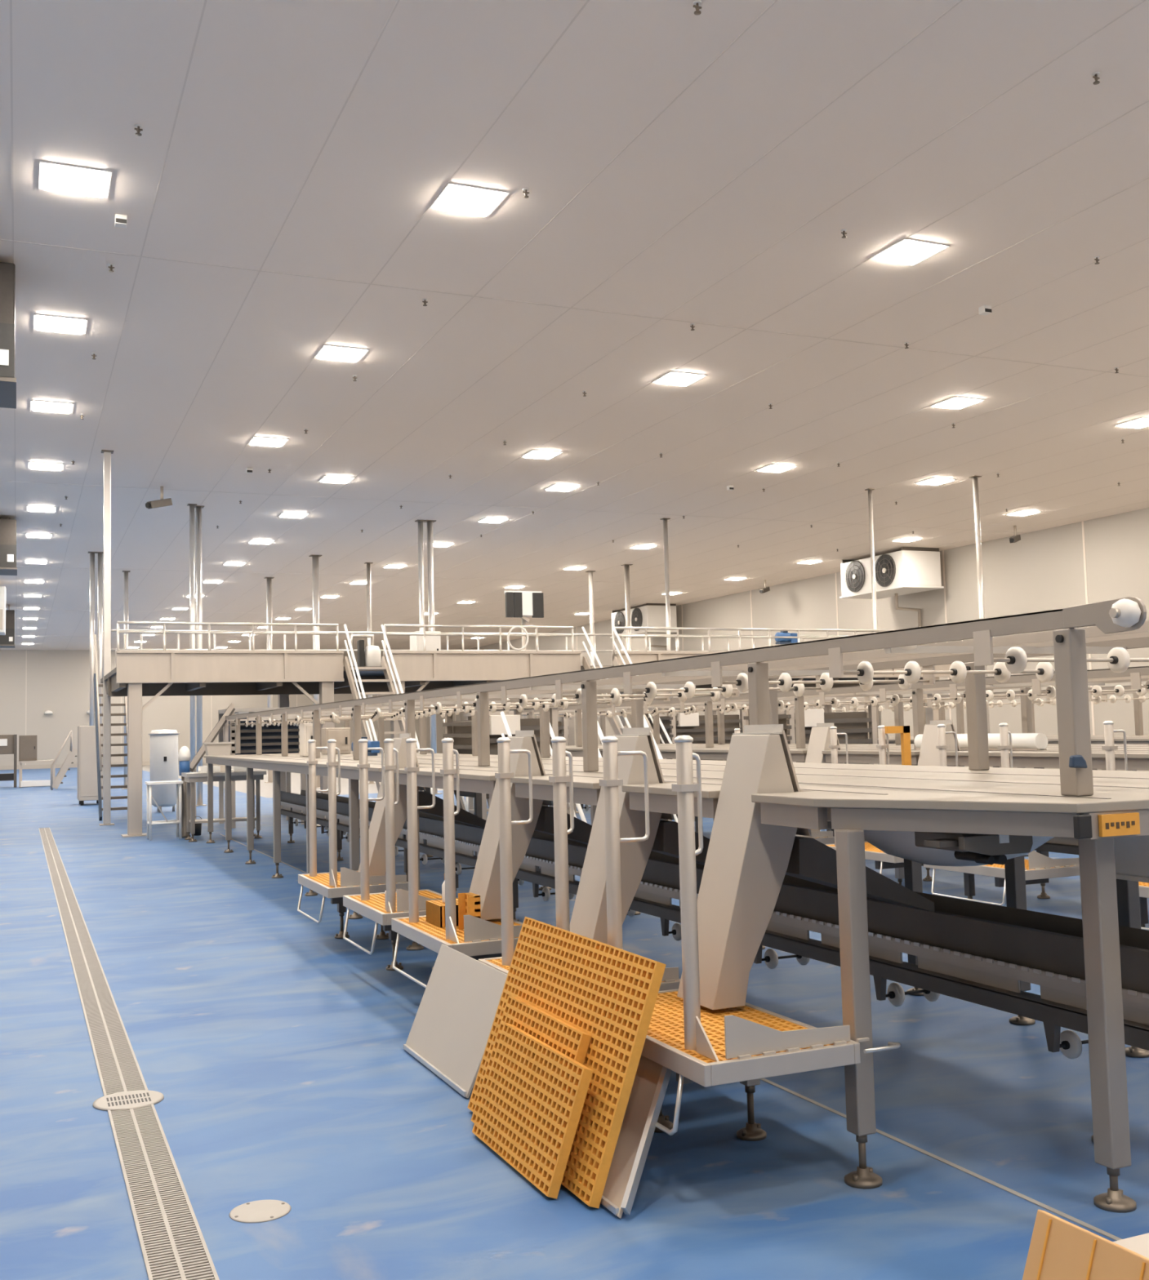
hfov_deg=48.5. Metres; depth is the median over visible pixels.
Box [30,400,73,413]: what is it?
recessed light
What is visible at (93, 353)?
sprinkler
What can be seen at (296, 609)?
recessed light
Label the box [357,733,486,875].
chute
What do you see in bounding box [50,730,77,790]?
stair
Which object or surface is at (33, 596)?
diffuser
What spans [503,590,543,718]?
display screen
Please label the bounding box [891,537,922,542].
recessed light
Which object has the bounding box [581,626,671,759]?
stair
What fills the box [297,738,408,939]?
work platform
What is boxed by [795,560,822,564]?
recessed light
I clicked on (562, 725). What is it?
machine
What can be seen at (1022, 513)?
recessed light
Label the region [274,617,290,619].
recessed light
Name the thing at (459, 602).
diffuser
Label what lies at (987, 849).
motor
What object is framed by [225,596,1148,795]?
conveyor
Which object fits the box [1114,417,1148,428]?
recessed light
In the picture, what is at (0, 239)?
trim
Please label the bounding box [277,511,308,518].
recessed light
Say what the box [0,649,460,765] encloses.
wall
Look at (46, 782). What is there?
shelf
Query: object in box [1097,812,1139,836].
warning sticker
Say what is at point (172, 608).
diffuser
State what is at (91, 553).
column
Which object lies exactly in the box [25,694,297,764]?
trim
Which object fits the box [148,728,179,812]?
tank
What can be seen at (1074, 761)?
cleaning cloth
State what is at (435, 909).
block
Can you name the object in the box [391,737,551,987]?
work platform
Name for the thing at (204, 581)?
recessed light
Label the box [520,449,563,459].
recessed light
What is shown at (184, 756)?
pump
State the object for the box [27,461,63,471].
recessed light
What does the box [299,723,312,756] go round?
control box
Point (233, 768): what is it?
tray
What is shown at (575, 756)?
baseboard
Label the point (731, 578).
recessed light
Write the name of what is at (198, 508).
column
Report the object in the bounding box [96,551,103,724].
column
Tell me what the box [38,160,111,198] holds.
recessed light
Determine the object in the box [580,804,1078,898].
conveyor
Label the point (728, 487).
ceiling detector
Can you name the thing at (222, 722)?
conveyor
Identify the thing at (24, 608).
recessed light
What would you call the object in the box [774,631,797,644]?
motor
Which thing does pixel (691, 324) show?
sprinkler
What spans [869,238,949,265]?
recessed light
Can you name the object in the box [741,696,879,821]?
machine
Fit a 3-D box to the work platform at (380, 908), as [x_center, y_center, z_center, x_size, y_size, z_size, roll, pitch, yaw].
[-1.102,1.433,8.419,0.695,1.570,1.040,0,-4,-24]
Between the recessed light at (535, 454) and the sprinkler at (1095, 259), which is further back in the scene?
the recessed light at (535, 454)
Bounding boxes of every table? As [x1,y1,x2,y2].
[181,769,266,842]
[203,751,1148,1213]
[564,743,1148,857]
[867,734,1148,771]
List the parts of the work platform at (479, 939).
guard post, guard post, frame, kick plate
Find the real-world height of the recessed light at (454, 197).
0.032 m
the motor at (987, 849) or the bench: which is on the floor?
the bench
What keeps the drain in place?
on the floor
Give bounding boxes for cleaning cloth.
[1068,755,1087,768]
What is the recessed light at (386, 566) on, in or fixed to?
in the ceiling
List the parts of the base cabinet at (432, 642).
door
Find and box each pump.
[177,746,191,837]
[350,634,381,666]
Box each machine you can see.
[0,734,17,787]
[217,706,306,828]
[442,698,559,820]
[463,711,570,813]
[643,704,745,760]
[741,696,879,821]
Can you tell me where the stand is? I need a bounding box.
[145,780,182,840]
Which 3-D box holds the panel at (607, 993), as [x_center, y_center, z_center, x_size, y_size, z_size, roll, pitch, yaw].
[-0.067,1.550,4.903,0.315,0.788,1.257,0,-4,-24]
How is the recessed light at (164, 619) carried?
in the ceiling
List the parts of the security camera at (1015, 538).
stem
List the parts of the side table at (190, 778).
leg, leg, leg, leg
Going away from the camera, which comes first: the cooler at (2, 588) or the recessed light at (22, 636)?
the cooler at (2, 588)
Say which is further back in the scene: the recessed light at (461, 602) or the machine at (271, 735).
the recessed light at (461, 602)
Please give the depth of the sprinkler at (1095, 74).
11.13 m
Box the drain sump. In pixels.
[92,1089,164,1111]
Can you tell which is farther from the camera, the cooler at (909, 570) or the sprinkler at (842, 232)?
the cooler at (909, 570)
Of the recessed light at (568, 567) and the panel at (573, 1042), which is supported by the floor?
the panel at (573, 1042)
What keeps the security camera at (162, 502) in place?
attached to the ceiling
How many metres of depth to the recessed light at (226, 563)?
41.01 m
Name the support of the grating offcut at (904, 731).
on the work platform at (882, 860)
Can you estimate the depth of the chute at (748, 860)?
5.06 m
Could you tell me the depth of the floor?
5.28 m
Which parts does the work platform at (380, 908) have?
guard post, guard post, frame, leg, kick plate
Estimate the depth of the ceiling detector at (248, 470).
26.59 m
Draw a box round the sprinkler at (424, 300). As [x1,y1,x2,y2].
[422,298,427,306]
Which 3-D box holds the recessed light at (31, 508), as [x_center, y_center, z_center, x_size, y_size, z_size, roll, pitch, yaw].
[-12.812,-3.143,30.656,0.660,0.032,0.660,0,-4,-24]
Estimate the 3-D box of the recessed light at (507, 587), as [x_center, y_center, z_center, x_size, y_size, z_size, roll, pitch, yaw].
[-2.337,-2.059,49.802,0.660,0.032,0.660,0,-4,-24]
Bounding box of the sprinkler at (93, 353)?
[91,352,96,359]
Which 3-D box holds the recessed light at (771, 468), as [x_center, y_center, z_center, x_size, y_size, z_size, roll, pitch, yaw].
[4.422,-3.753,27.943,0.660,0.032,0.660,0,-4,-24]
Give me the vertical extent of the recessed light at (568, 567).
0.032 m
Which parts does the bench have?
leg, leg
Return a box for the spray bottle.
[441,876,444,902]
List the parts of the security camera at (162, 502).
stem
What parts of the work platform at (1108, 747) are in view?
guard post, leg, frame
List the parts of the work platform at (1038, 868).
guard post, leg, frame, guard post, kick plate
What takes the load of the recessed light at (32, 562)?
in the ceiling
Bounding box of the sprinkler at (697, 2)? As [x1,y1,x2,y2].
[693,0,701,15]
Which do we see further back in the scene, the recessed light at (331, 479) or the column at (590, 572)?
the column at (590, 572)
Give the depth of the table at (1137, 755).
11.42 m
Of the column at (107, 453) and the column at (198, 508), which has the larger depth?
the column at (198, 508)
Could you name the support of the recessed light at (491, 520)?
in the ceiling
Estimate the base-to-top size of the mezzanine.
3.806 m
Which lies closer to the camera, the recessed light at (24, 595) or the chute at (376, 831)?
the chute at (376, 831)
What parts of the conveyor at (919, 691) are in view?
post, post, post, post, post, post, post, guide rail, post, post, post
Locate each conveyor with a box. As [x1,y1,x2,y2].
[190,702,235,829]
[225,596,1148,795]
[280,789,1148,1142]
[520,666,1148,748]
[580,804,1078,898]
[777,684,1148,738]
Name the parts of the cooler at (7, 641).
coil panel, label plate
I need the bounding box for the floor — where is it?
[0,766,1148,1279]
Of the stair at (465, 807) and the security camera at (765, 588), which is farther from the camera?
the security camera at (765, 588)
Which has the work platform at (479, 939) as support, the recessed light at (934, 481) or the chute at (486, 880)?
the chute at (486, 880)
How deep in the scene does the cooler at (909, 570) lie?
41.60 m
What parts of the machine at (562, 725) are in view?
frame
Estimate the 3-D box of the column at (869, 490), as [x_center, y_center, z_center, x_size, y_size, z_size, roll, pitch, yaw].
[7.210,-0.048,30.503,0.200,7.200,0.200,0,-4,-24]
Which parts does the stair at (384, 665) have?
handrail, handrail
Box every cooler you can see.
[0,262,16,408]
[0,517,17,575]
[0,586,5,635]
[0,604,14,648]
[609,603,676,715]
[839,546,943,725]
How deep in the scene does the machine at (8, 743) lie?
45.88 m
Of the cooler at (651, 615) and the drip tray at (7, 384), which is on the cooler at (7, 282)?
the drip tray at (7, 384)
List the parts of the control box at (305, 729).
door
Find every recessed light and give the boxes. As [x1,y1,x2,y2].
[22,594,42,597]
[22,607,39,609]
[22,617,38,619]
[22,627,36,629]
[22,635,35,637]
[23,579,44,583]
[24,560,47,564]
[25,533,52,537]
[26,505,56,512]
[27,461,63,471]
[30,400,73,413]
[33,313,87,334]
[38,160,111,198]
[160,617,175,620]
[171,607,188,609]
[202,580,223,583]
[222,561,246,565]
[247,435,288,447]
[247,539,275,544]
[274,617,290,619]
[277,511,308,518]
[294,608,311,610]
[314,344,368,362]
[318,475,355,484]
[320,595,339,598]
[348,581,366,584]
[382,564,406,568]
[429,182,509,217]
[433,542,453,546]
[456,600,475,603]
[477,517,509,523]
[504,586,524,588]
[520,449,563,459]
[543,484,581,491]
[563,566,586,569]
[573,613,589,614]
[629,544,657,549]
[651,370,706,386]
[661,591,680,595]
[724,577,746,580]
[755,464,797,472]
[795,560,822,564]
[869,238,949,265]
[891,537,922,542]
[915,477,955,485]
[929,395,985,408]
[1004,510,1041,515]
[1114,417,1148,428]
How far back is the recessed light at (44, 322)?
17.06 m
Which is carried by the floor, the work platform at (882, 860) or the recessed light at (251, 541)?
the work platform at (882, 860)
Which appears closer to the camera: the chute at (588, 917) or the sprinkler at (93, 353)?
the chute at (588, 917)
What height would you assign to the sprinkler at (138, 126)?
0.085 m
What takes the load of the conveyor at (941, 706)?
on the table at (1095, 739)
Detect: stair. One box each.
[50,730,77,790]
[343,624,431,794]
[443,719,488,812]
[500,711,586,871]
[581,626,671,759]
[597,715,677,822]
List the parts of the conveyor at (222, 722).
leg, rail, leg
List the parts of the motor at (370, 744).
motor, foot plate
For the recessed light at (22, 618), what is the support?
in the ceiling
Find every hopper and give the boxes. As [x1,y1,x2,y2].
[201,742,233,771]
[863,830,1053,866]
[1113,835,1148,882]
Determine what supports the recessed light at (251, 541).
in the ceiling
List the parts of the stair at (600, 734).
handrail, handrail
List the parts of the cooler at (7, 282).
label plate, coil panel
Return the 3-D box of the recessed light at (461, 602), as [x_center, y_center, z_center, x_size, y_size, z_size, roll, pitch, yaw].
[-4.691,-1.625,55.195,0.660,0.032,0.660,0,-4,-24]
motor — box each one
[351,737,379,755]
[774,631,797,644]
[914,831,1032,864]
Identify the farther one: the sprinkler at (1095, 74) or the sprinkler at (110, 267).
the sprinkler at (110, 267)
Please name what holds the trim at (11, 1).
attached to the ceiling
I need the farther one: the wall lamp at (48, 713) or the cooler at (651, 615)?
the wall lamp at (48, 713)
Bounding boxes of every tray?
[0,376,16,408]
[0,566,17,575]
[0,644,14,648]
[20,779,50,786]
[197,765,220,773]
[231,765,246,771]
[609,630,676,638]
[839,585,943,599]
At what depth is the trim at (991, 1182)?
4.54 m
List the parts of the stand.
leg, leg, rail, leg, leg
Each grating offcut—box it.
[457,892,480,929]
[884,725,911,765]
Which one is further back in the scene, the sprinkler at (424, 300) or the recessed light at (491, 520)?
the recessed light at (491, 520)
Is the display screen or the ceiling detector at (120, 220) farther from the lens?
the display screen
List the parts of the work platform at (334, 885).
guard post, guard post, leg, frame, kick plate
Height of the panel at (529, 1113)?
0.422 m
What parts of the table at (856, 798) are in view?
leg, leg, leg, leg, leg, leg, leg, leg, leg, leg, leg, leg, leg, leg, leg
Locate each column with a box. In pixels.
[88,551,97,725]
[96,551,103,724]
[98,449,114,825]
[121,570,130,789]
[186,503,199,806]
[194,505,206,805]
[263,577,274,782]
[308,554,321,787]
[364,562,375,783]
[414,520,426,631]
[423,520,441,794]
[585,570,595,666]
[620,564,632,650]
[659,517,672,715]
[864,488,881,764]
[968,475,991,767]
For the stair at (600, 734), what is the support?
on the floor
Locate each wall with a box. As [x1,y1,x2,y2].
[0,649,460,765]
[142,763,443,797]
[460,507,1148,745]
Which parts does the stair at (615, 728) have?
handrail, handrail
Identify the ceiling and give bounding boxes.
[0,0,1148,649]
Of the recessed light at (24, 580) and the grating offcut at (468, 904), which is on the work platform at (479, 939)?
the grating offcut at (468, 904)
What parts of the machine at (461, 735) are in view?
frame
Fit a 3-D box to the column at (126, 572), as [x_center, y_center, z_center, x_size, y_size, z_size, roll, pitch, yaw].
[-14.805,1.301,42.120,0.280,7.200,0.280,0,-4,-24]
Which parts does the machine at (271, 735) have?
frame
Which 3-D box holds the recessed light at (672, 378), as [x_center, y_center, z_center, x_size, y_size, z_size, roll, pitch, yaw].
[1.691,-4.203,20.552,0.660,0.032,0.660,0,-4,-24]
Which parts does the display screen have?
panel, panel, rail, panel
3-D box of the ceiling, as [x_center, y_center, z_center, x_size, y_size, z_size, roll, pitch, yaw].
[-4.419,-3.021,37.702,34.600,0.300,96.600,0,-4,-24]
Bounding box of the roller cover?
[913,733,1047,750]
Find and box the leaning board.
[403,943,506,1097]
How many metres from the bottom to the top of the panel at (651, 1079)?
0.408 m
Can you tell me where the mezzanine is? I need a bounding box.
[100,621,964,837]
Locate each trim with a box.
[0,239,1148,639]
[9,0,1148,649]
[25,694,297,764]
[220,834,1121,1240]
[534,520,1094,734]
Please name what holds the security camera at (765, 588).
attached to the ceiling
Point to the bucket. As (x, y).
(197, 826)
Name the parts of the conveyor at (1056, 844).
leg, rail, leg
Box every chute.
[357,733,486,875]
[468,729,591,919]
[569,727,709,944]
[676,724,933,1009]
[804,723,843,831]
[916,720,964,766]
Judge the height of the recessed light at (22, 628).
0.032 m
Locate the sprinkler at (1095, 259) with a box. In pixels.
[1093,256,1099,264]
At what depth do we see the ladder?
26.59 m
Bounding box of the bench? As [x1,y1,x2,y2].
[17,760,57,787]
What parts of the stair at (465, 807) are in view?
handrail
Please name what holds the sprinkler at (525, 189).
attached to the ceiling
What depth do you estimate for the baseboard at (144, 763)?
77.24 m
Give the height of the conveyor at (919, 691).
0.654 m
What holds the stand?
on the floor
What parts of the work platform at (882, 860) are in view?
guard post, frame, guard post, leg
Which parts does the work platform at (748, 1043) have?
guard post, guard post, leg, frame, kick plate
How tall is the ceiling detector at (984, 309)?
0.100 m
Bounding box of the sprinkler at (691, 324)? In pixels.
[689,323,694,330]
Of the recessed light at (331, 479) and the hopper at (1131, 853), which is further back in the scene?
the recessed light at (331, 479)
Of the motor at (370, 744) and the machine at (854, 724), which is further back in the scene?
the machine at (854, 724)
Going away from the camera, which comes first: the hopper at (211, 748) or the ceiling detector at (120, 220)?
the ceiling detector at (120, 220)
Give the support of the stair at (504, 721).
on the floor
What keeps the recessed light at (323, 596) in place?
in the ceiling
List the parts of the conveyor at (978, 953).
leg, leg, leg, leg, leg, rail, chain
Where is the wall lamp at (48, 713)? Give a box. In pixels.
[44,710,53,715]
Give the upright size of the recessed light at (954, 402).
0.032 m
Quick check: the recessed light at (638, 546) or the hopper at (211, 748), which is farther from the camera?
the recessed light at (638, 546)
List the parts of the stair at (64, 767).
handrail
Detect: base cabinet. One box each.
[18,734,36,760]
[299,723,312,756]
[409,631,440,650]
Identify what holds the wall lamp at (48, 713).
attached to the wall at (55, 681)
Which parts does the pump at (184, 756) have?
motor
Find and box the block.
[426,897,457,927]
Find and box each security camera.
[145,486,172,509]
[759,580,769,593]
[1008,525,1020,542]
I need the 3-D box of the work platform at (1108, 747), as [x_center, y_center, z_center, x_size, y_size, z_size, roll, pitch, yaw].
[3.969,1.301,8.301,0.695,1.570,1.100,0,-4,-24]
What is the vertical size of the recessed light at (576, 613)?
0.032 m
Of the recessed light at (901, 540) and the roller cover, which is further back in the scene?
the recessed light at (901, 540)
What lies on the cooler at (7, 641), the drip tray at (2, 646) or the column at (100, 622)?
the drip tray at (2, 646)
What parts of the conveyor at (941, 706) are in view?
post, post, post, post, guide rail, post, post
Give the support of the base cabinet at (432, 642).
on the mezzanine
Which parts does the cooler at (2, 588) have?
coil panel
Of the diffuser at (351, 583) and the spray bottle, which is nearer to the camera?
the spray bottle
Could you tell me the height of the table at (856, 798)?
1.331 m
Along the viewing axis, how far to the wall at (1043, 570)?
40.38 m
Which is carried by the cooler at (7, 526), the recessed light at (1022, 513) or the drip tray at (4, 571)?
the drip tray at (4, 571)
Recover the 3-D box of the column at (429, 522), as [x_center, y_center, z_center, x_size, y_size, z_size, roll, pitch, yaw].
[-3.747,0.433,33.559,0.320,7.200,0.320,0,-4,-24]
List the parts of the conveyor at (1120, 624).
post, post, post, post, post, post, post, post, post, post, post, post, post, post, post, guide rail, post, post, post, post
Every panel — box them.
[466,916,666,1208]
[471,995,591,1123]
[471,1022,592,1198]
[600,1055,671,1218]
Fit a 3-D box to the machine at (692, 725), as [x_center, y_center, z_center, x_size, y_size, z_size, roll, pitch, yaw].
[2.297,2.215,24.227,1.660,2.050,1.280,0,-4,-24]
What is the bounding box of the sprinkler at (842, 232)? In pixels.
[840,229,846,238]
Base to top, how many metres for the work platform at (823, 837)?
1.570 m
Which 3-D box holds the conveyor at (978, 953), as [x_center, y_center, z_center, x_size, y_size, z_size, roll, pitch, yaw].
[-0.893,2.033,11.443,0.377,0.784,17.130,0,-4,-24]
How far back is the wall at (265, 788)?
41.43 m
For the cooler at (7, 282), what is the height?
1.480 m
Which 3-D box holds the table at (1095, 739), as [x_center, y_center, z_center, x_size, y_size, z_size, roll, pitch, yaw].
[7.249,1.908,16.413,2.370,1.331,14.500,0,-4,-24]
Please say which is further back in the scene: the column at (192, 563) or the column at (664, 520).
the column at (664, 520)
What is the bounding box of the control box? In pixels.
[320,727,350,754]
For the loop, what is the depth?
24.34 m
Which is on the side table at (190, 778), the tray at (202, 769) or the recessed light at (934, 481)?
the tray at (202, 769)
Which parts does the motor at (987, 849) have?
drive plate, label plate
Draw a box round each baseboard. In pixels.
[0,751,442,769]
[574,755,1148,771]
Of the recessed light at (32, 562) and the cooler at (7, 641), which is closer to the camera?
the recessed light at (32, 562)
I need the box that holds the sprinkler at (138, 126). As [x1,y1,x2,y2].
[134,124,142,136]
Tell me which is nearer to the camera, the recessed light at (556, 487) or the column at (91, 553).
the recessed light at (556, 487)
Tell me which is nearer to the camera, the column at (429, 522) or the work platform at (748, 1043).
the work platform at (748, 1043)
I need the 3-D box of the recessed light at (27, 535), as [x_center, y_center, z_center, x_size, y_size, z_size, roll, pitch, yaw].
[-14.528,-2.826,34.586,0.660,0.032,0.660,0,-4,-24]
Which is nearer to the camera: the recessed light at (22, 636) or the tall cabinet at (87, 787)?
the tall cabinet at (87, 787)
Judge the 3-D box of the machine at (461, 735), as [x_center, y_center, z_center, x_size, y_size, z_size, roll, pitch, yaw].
[-0.963,1.802,16.820,1.160,2.000,1.480,0,-4,-24]
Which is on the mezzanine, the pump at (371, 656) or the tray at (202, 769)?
the pump at (371, 656)
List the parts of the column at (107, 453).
plate, ceiling plate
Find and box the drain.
[38,827,219,1279]
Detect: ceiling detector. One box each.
[114,213,127,227]
[245,467,252,473]
[726,485,733,490]
[977,305,991,315]
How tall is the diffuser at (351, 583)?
0.031 m
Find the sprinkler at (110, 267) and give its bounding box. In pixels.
[107,263,114,272]
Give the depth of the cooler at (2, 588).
44.00 m
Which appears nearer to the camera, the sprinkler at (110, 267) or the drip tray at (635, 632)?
the sprinkler at (110, 267)
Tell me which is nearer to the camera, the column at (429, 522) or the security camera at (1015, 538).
the column at (429, 522)
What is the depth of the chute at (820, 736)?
12.66 m
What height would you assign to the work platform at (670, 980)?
1.570 m
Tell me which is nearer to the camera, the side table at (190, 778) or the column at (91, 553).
the side table at (190, 778)
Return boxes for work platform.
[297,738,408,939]
[342,738,441,970]
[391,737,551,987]
[478,736,679,991]
[599,735,900,1141]
[733,728,834,844]
[824,724,923,884]
[923,722,1079,906]
[1101,720,1148,930]
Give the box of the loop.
[506,626,528,650]
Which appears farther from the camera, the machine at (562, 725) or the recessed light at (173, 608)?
the recessed light at (173, 608)
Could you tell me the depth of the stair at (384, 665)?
22.28 m
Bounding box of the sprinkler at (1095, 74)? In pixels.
[1091,71,1099,84]
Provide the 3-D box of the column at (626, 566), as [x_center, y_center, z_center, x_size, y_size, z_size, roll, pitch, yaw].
[1.884,1.000,43.630,0.360,7.200,0.360,0,-4,-24]
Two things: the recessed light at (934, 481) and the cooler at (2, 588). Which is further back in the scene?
the cooler at (2, 588)
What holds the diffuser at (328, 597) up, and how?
attached to the recessed light at (323, 596)
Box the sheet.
[1022,1209,1148,1279]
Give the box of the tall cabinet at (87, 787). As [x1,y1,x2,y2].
[76,725,102,805]
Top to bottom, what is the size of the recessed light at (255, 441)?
0.032 m
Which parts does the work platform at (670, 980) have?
guard post, guard post, frame, kick plate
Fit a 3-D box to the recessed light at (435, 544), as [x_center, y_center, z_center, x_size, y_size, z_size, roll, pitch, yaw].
[-3.991,-2.838,38.093,0.660,0.032,0.660,0,-4,-24]
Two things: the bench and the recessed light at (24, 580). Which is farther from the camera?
the bench
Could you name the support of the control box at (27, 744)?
on the bench
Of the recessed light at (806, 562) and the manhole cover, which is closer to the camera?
the manhole cover
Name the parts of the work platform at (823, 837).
kick plate, frame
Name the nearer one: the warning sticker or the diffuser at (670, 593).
the warning sticker
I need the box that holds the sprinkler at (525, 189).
[522,187,528,198]
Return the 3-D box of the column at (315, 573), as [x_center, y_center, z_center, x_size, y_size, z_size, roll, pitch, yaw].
[-7.994,0.955,39.541,0.400,7.200,0.400,0,-4,-24]
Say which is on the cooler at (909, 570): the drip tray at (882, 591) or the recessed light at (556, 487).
the drip tray at (882, 591)
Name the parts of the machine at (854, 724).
frame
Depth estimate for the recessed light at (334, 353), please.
18.68 m
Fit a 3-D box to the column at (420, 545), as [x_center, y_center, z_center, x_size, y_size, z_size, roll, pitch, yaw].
[-3.985,0.431,33.455,0.280,7.200,0.280,0,-4,-24]
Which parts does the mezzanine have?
plate, post, railing, post, post, post, railing, railing, post, post, post, railing, post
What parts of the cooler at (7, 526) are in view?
coil panel, label plate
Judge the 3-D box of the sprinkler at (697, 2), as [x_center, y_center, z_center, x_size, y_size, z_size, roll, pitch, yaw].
[0.954,-4.904,9.892,0.066,0.085,0.066,-3,-4,21]
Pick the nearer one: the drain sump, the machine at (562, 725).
the drain sump
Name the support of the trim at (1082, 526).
attached to the wall at (1043, 570)
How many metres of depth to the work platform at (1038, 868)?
9.48 m
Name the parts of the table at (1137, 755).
leg, leg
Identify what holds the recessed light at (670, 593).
in the ceiling
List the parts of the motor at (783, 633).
motor, foot plate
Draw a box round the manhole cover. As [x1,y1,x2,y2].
[228,1200,290,1222]
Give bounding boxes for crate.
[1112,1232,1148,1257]
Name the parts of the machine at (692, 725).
frame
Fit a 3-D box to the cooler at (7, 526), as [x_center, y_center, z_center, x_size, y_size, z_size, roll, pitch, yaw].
[-15.345,-2.372,31.351,3.020,1.350,1.295,0,-4,-24]
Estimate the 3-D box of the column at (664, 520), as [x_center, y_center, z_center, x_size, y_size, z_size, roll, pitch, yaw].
[2.533,0.319,34.121,0.240,7.200,0.240,0,-4,-24]
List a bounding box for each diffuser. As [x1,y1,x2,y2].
[24,595,40,597]
[172,608,187,609]
[321,595,338,598]
[350,582,366,584]
[457,601,474,603]
[662,592,680,595]
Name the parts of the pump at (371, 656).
motor, tank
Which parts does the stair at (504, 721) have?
handrail, handrail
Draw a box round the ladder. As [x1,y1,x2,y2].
[93,634,127,820]
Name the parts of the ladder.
handrail, handrail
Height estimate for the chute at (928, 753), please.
1.085 m
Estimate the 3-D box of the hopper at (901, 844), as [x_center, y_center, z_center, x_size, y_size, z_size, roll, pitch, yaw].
[1.647,0.845,5.519,1.010,0.254,1.010,0,-4,-24]
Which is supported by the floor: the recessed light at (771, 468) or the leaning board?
the leaning board
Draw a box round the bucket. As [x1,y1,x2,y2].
[194,816,201,835]
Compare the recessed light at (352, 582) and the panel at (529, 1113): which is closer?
the panel at (529, 1113)

